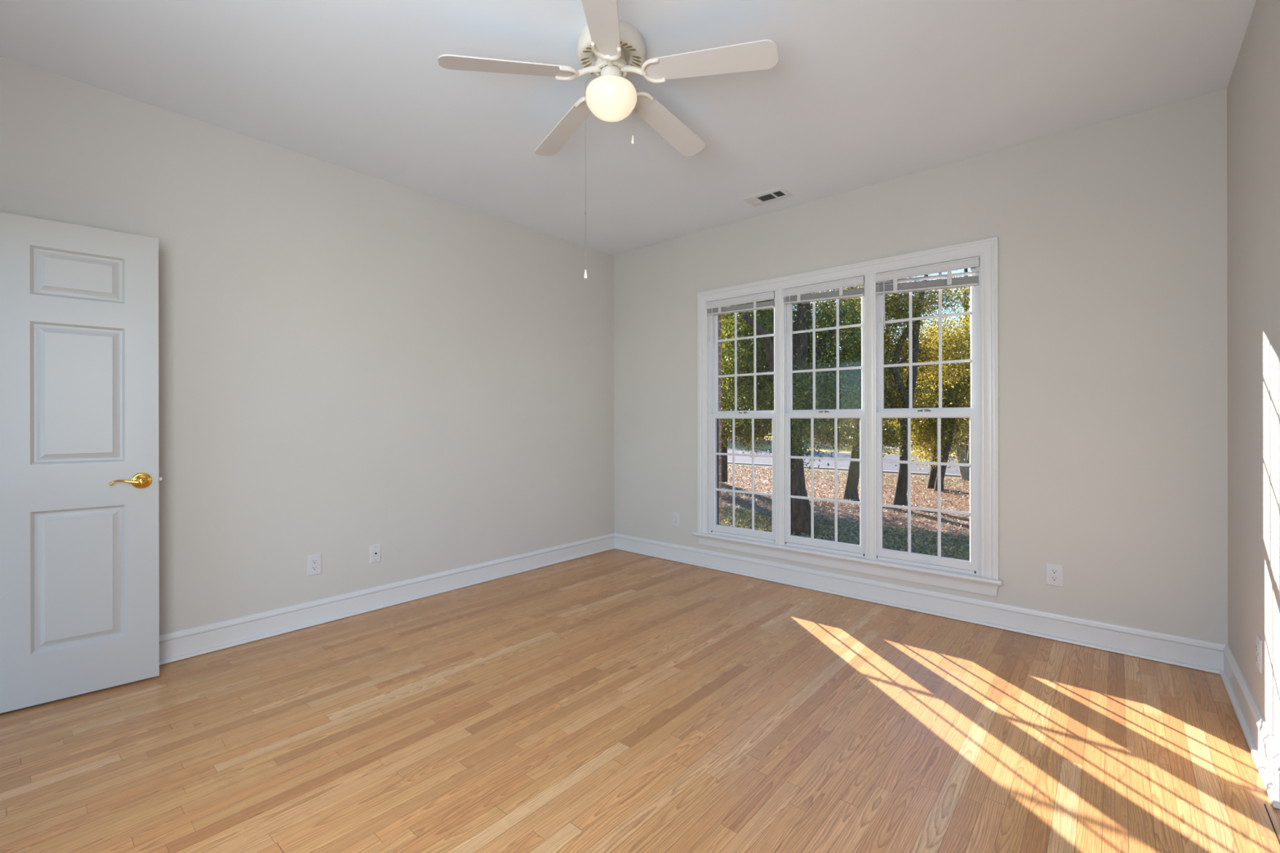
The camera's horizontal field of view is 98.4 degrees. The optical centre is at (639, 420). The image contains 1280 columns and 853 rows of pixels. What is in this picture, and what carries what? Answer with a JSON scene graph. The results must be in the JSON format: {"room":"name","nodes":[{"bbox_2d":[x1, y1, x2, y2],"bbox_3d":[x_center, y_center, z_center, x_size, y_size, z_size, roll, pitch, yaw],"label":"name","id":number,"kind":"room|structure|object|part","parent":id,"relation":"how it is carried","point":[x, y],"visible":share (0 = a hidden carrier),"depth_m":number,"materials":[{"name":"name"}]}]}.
{"room":"empty bedroom","nodes":[
{"label":"empty bedroom","id":0,"kind":"room"},
{"bbox_2d":[0,56,613,635],"bbox_3d":[-2.031,-0.172,3.215,0.140,2.740,5.700,0,0,41],"label":"wall","id":1,"kind":"structure","parent":0,"point":[350,362],"depth_m":3.28,"materials":[{"name":"beige paint"}]},
{"bbox_2d":[306,553,321,576],"bbox_3d":[-1.910,0.848,3.239,0.008,0.121,0.080,0,0,41],"label":"wall outlet","id":2,"kind":"object","parent":1,"relation":"attached to","point":[314,561],"visible":1,"depth_m":3.24,"materials":[{"name":"white plastic"}]},
{"bbox_2d":[311,565,317,570],"bbox_3d":[-1.907,0.867,3.237,0.002,0.027,0.034,0,0,41],"label":"receptacle","id":3,"kind":"object","parent":2,"relation":"attached to","point":[313,567],"depth_m":3.24,"materials":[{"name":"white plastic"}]},
{"bbox_2d":[311,559,317,564],"bbox_3d":[-1.908,0.828,3.237,0.002,0.027,0.034,0,0,41],"label":"receptacle","id":4,"kind":"object","parent":2,"relation":"attached to","point":[313,561],"depth_m":3.24,"materials":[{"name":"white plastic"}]},
{"bbox_2d":[369,543,381,563],"bbox_3d":[-1.677,0.845,3.505,0.014,0.115,0.070,0,0,41],"label":"cable plate","id":5,"kind":"object","parent":1,"relation":"attached to","point":[375,549],"visible":1,"depth_m":3.50,"materials":[{"name":"white plastic"}]},
{"bbox_2d":[159,533,614,665],"bbox_3d":[-1.605,1.126,3.575,0.030,0.139,4.200,0,0,41],"label":"baseboard","id":6,"kind":"structure","parent":1,"relation":"attached to","point":[180,645],"depth_m":3.39,"materials":[{"name":"white paint"}]},
{"bbox_2d":[0,0,1256,255],"bbox_3d":[-0.197,-1.621,1.625,4.998,0.150,5.700,0,0,41],"label":"ceiling","id":7,"kind":"structure","parent":0,"point":[859,94],"depth_m":2.52,"materials":[{"name":"white paint"}]},
{"bbox_2d":[437,0,778,279],"bbox_3d":[-0.095,-1.058,2.309,1.288,0.974,1.247,0,0,41],"label":"ceiling fan","id":8,"kind":"object","parent":7,"relation":"hanging from","point":[611,50],"visible":1,"depth_m":2.19,"materials":[{"name":"white plastic"}]},
{"bbox_3d":[-0.512,-1.379,2.155,0.520,0.070,0.129,0,0,-16],"label":"fan blade","id":9,"kind":"part","parent":8,"relation":"part of","materials":[{"name":"white wood"}]},
{"bbox_3d":[-0.348,-1.379,2.608,0.129,0.070,0.520,0,0,-34],"label":"fan blade","id":10,"kind":"part","parent":8,"relation":"part of","materials":[{"name":"white wood"}]},
{"bbox_3d":[-0.247,-1.411,2.233,0.178,0.078,0.116,0,0,-16],"label":"blade arm","id":11,"kind":"part","parent":8,"relation":"part of","materials":[{"name":"white metal"}]},
{"bbox_3d":[-0.192,-1.412,2.380,0.116,0.078,0.178,0,0,-34],"label":"blade arm","id":12,"kind":"part","parent":8,"relation":"part of","materials":[{"name":"white metal"}]},
{"bbox_3d":[-0.219,-0.590,2.224,0.014,0.038,0.014,0,0,41],"label":"pull knob","id":13,"kind":"part","parent":8,"relation":"part of","materials":[{"name":"white plastic"}]},
{"bbox_3d":[-0.189,-1.001,2.237,0.069,0.791,0.003,0,0,-24],"label":"pull chain","id":14,"kind":"part","parent":8,"relation":"part of","materials":[{"name":"white metal"}]},
{"bbox_3d":[-0.132,-1.379,1.859,0.129,0.070,0.520,0,0,2],"label":"fan blade","id":15,"kind":"part","parent":8,"relation":"part of","materials":[{"name":"white wood"}]},
{"bbox_3d":[-0.124,-1.412,2.136,0.116,0.078,0.178,0,0,2],"label":"blade arm","id":16,"kind":"part","parent":8,"relation":"part of","materials":[{"name":"white metal"}]},
{"bbox_3d":[-0.118,-1.310,2.269,0.212,0.126,0.212,0,0,41],"label":"lamp globe","id":17,"kind":"part","parent":8,"relation":"part of","materials":[{"name":"white glass"}]},
{"bbox_3d":[-0.030,-1.186,2.331,0.014,0.038,0.014,0,0,41],"label":"pull knob","id":18,"kind":"part","parent":8,"relation":"part of","materials":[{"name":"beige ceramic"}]},
{"bbox_3d":[-0.036,-1.412,2.373,0.116,0.078,0.178,0,0,38],"label":"blade arm","id":19,"kind":"part","parent":8,"relation":"part of","materials":[{"name":"white metal"}]},
{"bbox_3d":[0.006,-1.412,2.222,0.178,0.078,0.116,0,0,20],"label":"blade arm","id":20,"kind":"part","parent":8,"relation":"part of","materials":[{"name":"white metal"}]},
{"bbox_3d":[0.133,-1.380,2.592,0.129,0.070,0.520,0,0,38],"label":"fan blade","id":21,"kind":"part","parent":8,"relation":"part of","materials":[{"name":"white wood"}]},
{"bbox_3d":[0.267,-1.380,2.130,0.520,0.070,0.129,0,0,20],"label":"fan blade","id":22,"kind":"part","parent":8,"relation":"part of","materials":[{"name":"white wood"}]},
{"bbox_2d":[742,186,792,206],"bbox_3d":[0.879,-1.544,3.822,0.294,0.008,0.178,0,0,41],"label":"ceiling vent","id":23,"kind":"object","parent":7,"relation":"in","point":[778,193],"visible":1,"depth_m":3.81,"materials":[{"name":"white metal"}]},
{"bbox_2d":[0,548,1279,852],"bbox_3d":[-0.238,1.244,1.572,4.998,0.101,5.560,0,0,41],"label":"floor","id":24,"kind":"structure","parent":0,"point":[614,700],"depth_m":2.07,"materials":[{"name":"brown wood"}]},
{"bbox_2d":[718,314,721,524],"bbox_3d":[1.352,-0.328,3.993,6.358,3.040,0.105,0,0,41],"label":"window frame","id":25,"kind":"structure","parent":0,"point":[719,316],"depth_m":4.62,"materials":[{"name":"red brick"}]},
{"bbox_2d":[613,88,1227,644],"bbox_3d":[1.285,-0.178,3.916,3.958,2.740,0.100,0,0,41],"label":"wall","id":26,"kind":"structure","parent":0,"point":[1113,310],"depth_m":2.98,"materials":[{"name":"beige paint"}]},
{"bbox_2d":[672,512,679,527],"bbox_3d":[0.305,0.844,4.693,0.070,0.117,0.008,0,0,41],"label":"wall outlet","id":27,"kind":"object","parent":26,"relation":"attached to","point":[675,515],"visible":1,"depth_m":4.69,"materials":[{"name":"white plastic"}]},
{"bbox_2d":[691,236,1002,596],"bbox_3d":[1.312,-0.018,3.919,2.145,2.067,0.240,0,0,41],"label":"window","id":28,"kind":"structure","parent":26,"relation":"in","point":[972,566],"depth_m":3.53,"materials":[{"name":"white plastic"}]},
{"bbox_2d":[706,291,774,345],"bbox_3d":[0.777,-0.778,4.290,0.594,0.356,0.065,0,0,41],"label":"window blind","id":29,"kind":"object","parent":28,"relation":"attached to","point":[771,295],"visible":0.91,"depth_m":4.27,"materials":[{"name":"white plastic"}]},
{"bbox_3d":[0.780,-0.852,4.293,0.588,0.022,0.050,0,0,41],"label":"rail","id":30,"kind":"part","parent":29,"relation":"part of","materials":[{"name":"white plastic"}]},
{"bbox_2d":[707,297,774,543],"bbox_3d":[0.818,-0.026,4.333,0.602,1.881,0.120,0,0,41],"label":"window","id":31,"kind":"structure","parent":28,"relation":"attached to","point":[713,415],"depth_m":4.38,"materials":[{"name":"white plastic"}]},
{"bbox_3d":[0.803,0.419,4.294,0.568,0.944,0.030,0,0,41],"label":"sash","id":32,"kind":"part","parent":31,"relation":"part of","materials":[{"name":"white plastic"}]},
{"bbox_2d":[715,418,772,529],"bbox_3d":[0.802,0.413,4.293,0.512,0.866,0.008,0,0,41],"label":"grille","id":33,"kind":"object","parent":31,"relation":"attached to","point":[717,526],"depth_m":4.34,"materials":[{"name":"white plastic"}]},
{"bbox_3d":[0.823,-0.486,4.320,0.560,0.913,0.028,0,0,41],"label":"sash","id":34,"kind":"part","parent":31,"relation":"part of","materials":[{"name":"white plastic"}]},
{"bbox_2d":[717,304,773,410],"bbox_3d":[0.823,-0.501,4.319,0.512,0.863,0.008,0,0,41],"label":"grille","id":35,"kind":"object","parent":31,"relation":"attached to","point":[735,339],"depth_m":4.35,"materials":[{"name":"white plastic"}]},
{"bbox_2d":[782,275,864,337],"bbox_3d":[1.276,-0.779,3.858,0.577,0.356,0.065,0,0,41],"label":"window blind","id":36,"kind":"object","parent":28,"relation":"attached to","point":[795,295],"visible":0.9,"depth_m":3.84,"materials":[{"name":"white plastic"}]},
{"bbox_3d":[1.060,-0.774,4.014,0.012,0.274,0.011,0,0,41],"label":"lift cord","id":37,"kind":"part","parent":36,"relation":"part of","materials":[{"name":"white"}]},
{"bbox_3d":[1.279,-0.846,3.861,0.571,0.034,0.050,0,0,41],"label":"rail","id":38,"kind":"part","parent":36,"relation":"part of","materials":[{"name":"white plastic"}]},
{"bbox_2d":[784,275,865,557],"bbox_3d":[1.317,-0.027,3.901,0.583,1.881,0.120,0,0,41],"label":"window","id":39,"kind":"structure","parent":28,"relation":"attached to","point":[857,550],"depth_m":3.90,"materials":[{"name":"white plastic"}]},
{"bbox_3d":[1.290,0.418,3.872,0.568,0.944,0.030,0,0,41],"label":"sash","id":40,"kind":"part","parent":39,"relation":"part of","materials":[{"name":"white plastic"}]},
{"bbox_2d":[790,417,859,542],"bbox_3d":[1.290,0.412,3.871,0.512,0.866,0.008,0,0,41],"label":"grille","id":41,"kind":"object","parent":39,"relation":"attached to","point":[792,537],"depth_m":3.91,"materials":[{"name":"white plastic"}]},
{"bbox_3d":[1.311,-0.487,3.897,0.560,0.913,0.028,0,0,41],"label":"sash","id":42,"kind":"part","parent":39,"relation":"part of","materials":[{"name":"white plastic"}]},
{"bbox_2d":[792,288,861,409],"bbox_3d":[1.310,-0.502,3.897,0.512,0.863,0.008,0,0,41],"label":"grille","id":43,"kind":"object","parent":39,"relation":"attached to","point":[837,326],"depth_m":3.85,"materials":[{"name":"white plastic"}]},
{"bbox_2d":[882,417,969,556],"bbox_3d":[1.775,0.411,3.451,0.512,0.866,0.008,0,0,41],"label":"grille","id":44,"kind":"object","parent":28,"relation":"attached to","point":[939,463],"depth_m":3.46,"materials":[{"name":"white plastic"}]},
{"bbox_3d":[1.776,0.417,3.452,0.568,0.944,0.030,0,0,41],"label":"sash","id":45,"kind":"part","parent":28,"relation":"part of","materials":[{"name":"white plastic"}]},
{"bbox_3d":[1.796,-0.488,3.477,0.560,0.913,0.028,0,0,41],"label":"sash","id":46,"kind":"part","parent":28,"relation":"part of","materials":[{"name":"white plastic"}]},
{"bbox_2d":[883,271,970,408],"bbox_3d":[1.796,-0.503,3.477,0.512,0.863,0.008,0,0,41],"label":"grille","id":47,"kind":"object","parent":28,"relation":"attached to","point":[940,315],"depth_m":3.47,"materials":[{"name":"white plastic"}]},
{"bbox_2d":[875,256,979,327],"bbox_3d":[1.771,-0.780,3.429,0.584,0.356,0.065,0,0,41],"label":"window blind","id":48,"kind":"object","parent":28,"relation":"attached to","point":[890,277],"visible":0.97,"depth_m":3.41,"materials":[{"name":"white plastic"}]},
{"bbox_3d":[1.552,-0.775,3.588,0.012,0.274,0.011,0,0,41],"label":"lift cord","id":49,"kind":"part","parent":48,"relation":"part of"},
{"bbox_3d":[1.774,-0.816,3.433,0.578,0.044,0.050,0,0,41],"label":"rail","id":50,"kind":"part","parent":48,"relation":"part of","materials":[{"name":"white plastic"}]},
{"bbox_2d":[613,533,1227,674],"bbox_3d":[1.245,1.120,3.866,3.958,0.139,0.030,0,0,41],"label":"baseboard","id":51,"kind":"structure","parent":26,"relation":"attached to","point":[1205,655],"depth_m":3.27,"materials":[{"name":"white paint"}]},
{"bbox_2d":[1045,562,1063,587],"bbox_3d":[2.256,0.842,3.005,0.080,0.121,0.008,0,0,41],"label":"wall outlet","id":52,"kind":"object","parent":26,"relation":"attached to","point":[1054,572],"visible":1,"depth_m":3.00,"materials":[{"name":"white plastic"}]},
{"bbox_2d":[1050,568,1057,574],"bbox_3d":[2.254,0.823,3.002,0.034,0.027,0.002,0,0,41],"label":"receptacle","id":53,"kind":"object","parent":52,"relation":"attached to","point":[1053,571],"depth_m":3.00,"materials":[{"name":"white plastic"}]},
{"bbox_2d":[1050,576,1058,581],"bbox_3d":[2.254,0.862,3.002,0.034,0.027,0.002,0,0,41],"label":"receptacle","id":54,"kind":"object","parent":52,"relation":"attached to","point":[1052,578],"depth_m":3.00,"materials":[{"name":"white plastic"}]},
{"bbox_2d":[1226,0,1279,750],"bbox_3d":[1.447,-0.178,0.972,0.140,2.740,4.260,0,0,41],"label":"wall","id":55,"kind":"structure","parent":0,"point":[1253,90],"depth_m":2.04,"materials":[{"name":"beige paint"}]},
{"bbox_2d":[1219,644,1279,809],"bbox_3d":[2.400,1.118,2.093,0.170,0.139,1.200,0,0,41],"label":"baseboard","id":56,"kind":"structure","parent":55,"relation":"attached to","point":[1264,750],"depth_m":2.00,"materials":[{"name":"white paint"}]},
{"bbox_2d":[1256,635,1262,673],"bbox_3d":[2.240,0.845,2.000,0.008,0.117,0.070,0,0,41],"label":"wall outlet","id":57,"kind":"object","parent":55,"relation":"attached to","point":[1259,642],"visible":1,"depth_m":1.98,"materials":[{"name":"white plastic"}]},
{"bbox_3d":[-1.202,-0.174,0.354,4.858,2.740,0.140,0,0,41],"label":"wall","id":58,"kind":"structure","parent":0,"visible":0},
{"bbox_2d":[0,212,162,713],"bbox_3d":[-2.558,0.171,2.254,0.158,2.032,0.922,0,0,43],"label":"door","id":59,"kind":"structure","parent":58,"relation":"in","point":[79,401],"depth_m":2.38,"materials":[{"name":"white paint"}]},
{"bbox_3d":[-2.287,0.275,2.454,0.108,0.026,0.020,0,0,-41],"label":"lever","id":60,"kind":"part","parent":59,"relation":"part of","materials":[{"name":"gold metal"}]},
{"bbox_3d":[-2.259,0.275,2.506,0.065,0.072,0.072,0,0,41],"label":"handle","id":61,"kind":"part","parent":59,"relation":"part of","materials":[{"name":"gold metal"}]},
{"label":"outside","id":62,"kind":"structure","parent":0,"visible":0},
{"bbox_2d":[721,427,969,560],"bbox_3d":[31.018,1.738,64.217,150.000,0.001,129.795,0,0,41],"label":"lawn","id":63,"kind":"structure","parent":62,"point":[760,509],"depth_m":12.12,"materials":[{"name":"brown plant"}]},
{"bbox_2d":[720,301,812,482],"bbox_3d":[2.569,-1.352,13.344,3.747,5.686,3.305,0,0,-4],"label":"tree","id":64,"kind":"object","parent":63,"relation":"on","point":[726,433],"visible":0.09,"depth_m":12.78,"materials":[{"name":"green plant"}]},
{"bbox_2d":[720,285,902,535],"bbox_3d":[2.607,-0.554,9.607,3.390,4.912,3.658,0,0,-38],"label":"tree","id":65,"kind":"object","parent":63,"relation":"on","point":[802,354],"visible":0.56,"depth_m":8.84,"materials":[{"name":"green plant"}]},
{"bbox_2d":[802,422,831,439],"bbox_3d":[14.079,0.857,44.956,3.540,1.822,2.882,0,0,41],"label":"shrub","id":66,"kind":"object","parent":63,"relation":"on","point":[803,432],"visible":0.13,"depth_m":44.42,"materials":[{"name":"green plant"}]},
{"bbox_2d":[727,462,960,476],"bbox_3d":[-1.064,1.781,27.144,130.000,0.070,0.250,0,0,41],"label":"kerb","id":67,"kind":"object","parent":63,"relation":"on","point":[737,463],"depth_m":19.86,"materials":[{"name":"concrete"}]},
{"bbox_2d":[721,506,969,560],"bbox_3d":[1.827,1.766,7.945,9.566,0.098,4.967,0,0,41],"label":"grass","id":68,"kind":"structure","parent":63,"relation":"on","point":[918,543],"depth_m":8.49,"materials":[{"name":"plant"}]},
{"bbox_2d":[721,464,969,546],"bbox_3d":[4.795,1.763,14.051,14.045,0.073,10.458,0,0,41],"label":"fallen leaves","id":69,"kind":"object","parent":63,"relation":"on","point":[730,465],"visible":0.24,"depth_m":13.16,"materials":[{"name":"brown plant"}]},
{"bbox_2d":[826,364,888,435],"bbox_3d":[20.669,-2.800,52.487,8.196,9.125,6.266,0,0,23],"label":"tree","id":70,"kind":"object","parent":63,"relation":"on","point":[847,365],"visible":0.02,"depth_m":52.19,"materials":[{"name":"green plant"}]},
{"bbox_2d":[793,277,923,500],"bbox_3d":[4.712,-1.040,12.800,3.251,5.882,3.359,0,0,-44],"label":"tree","id":71,"kind":"object","parent":63,"relation":"on","point":[851,491],"visible":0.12,"depth_m":12.29,"materials":[{"name":"green plant"}]},
{"bbox_2d":[841,271,970,506],"bbox_3d":[6.115,-0.708,12.307,3.847,5.200,2.853,0,0,-12],"label":"tree","id":72,"kind":"object","parent":63,"relation":"on","point":[923,354],"visible":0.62,"depth_m":11.68,"materials":[{"name":"green plant"}]},
{"bbox_2d":[885,308,970,491],"bbox_3d":[8.241,-0.606,14.802,3.874,5.030,3.596,0,0,13],"label":"tree","id":73,"kind":"object","parent":63,"relation":"on","point":[928,436],"visible":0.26,"depth_m":14.10,"materials":[{"name":"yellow plant"}]},
{"bbox_2d":[945,268,970,454],"bbox_3d":[11.981,-2.102,19.952,2.165,8.153,2.289,0,0,5],"label":"tree","id":74,"kind":"object","parent":63,"relation":"on","point":[965,269],"visible":0.11,"depth_m":19.93,"materials":[{"name":"green plant"}]},
{"bbox_2d":[952,357,970,479],"bbox_3d":[10.311,-0.574,16.786,3.004,4.889,3.084,0,0,-45],"label":"tree","id":75,"kind":"object","parent":63,"relation":"on","point":[964,470],"visible":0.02,"depth_m":16.48,"materials":[{"name":"green plant"}]},
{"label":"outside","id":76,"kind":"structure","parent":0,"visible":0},
{"bbox_2d":[727,440,955,449],"bbox_3d":[11.320,1.768,41.454,130.000,0.050,5.000,0,0,41],"label":"driveway","id":77,"kind":"structure","parent":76,"point":[737,442],"depth_m":38.71,"materials":[{"name":"concrete"}]},
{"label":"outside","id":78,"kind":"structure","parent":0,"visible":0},
{"bbox_2d":[727,448,959,474],"bbox_3d":[2.322,1.790,31.057,130.000,0.040,10.100,0,0,41],"label":"street","id":79,"kind":"structure","parent":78,"point":[823,463],"depth_m":24.05,"materials":[{"name":"grey asphalt"}]}
]}

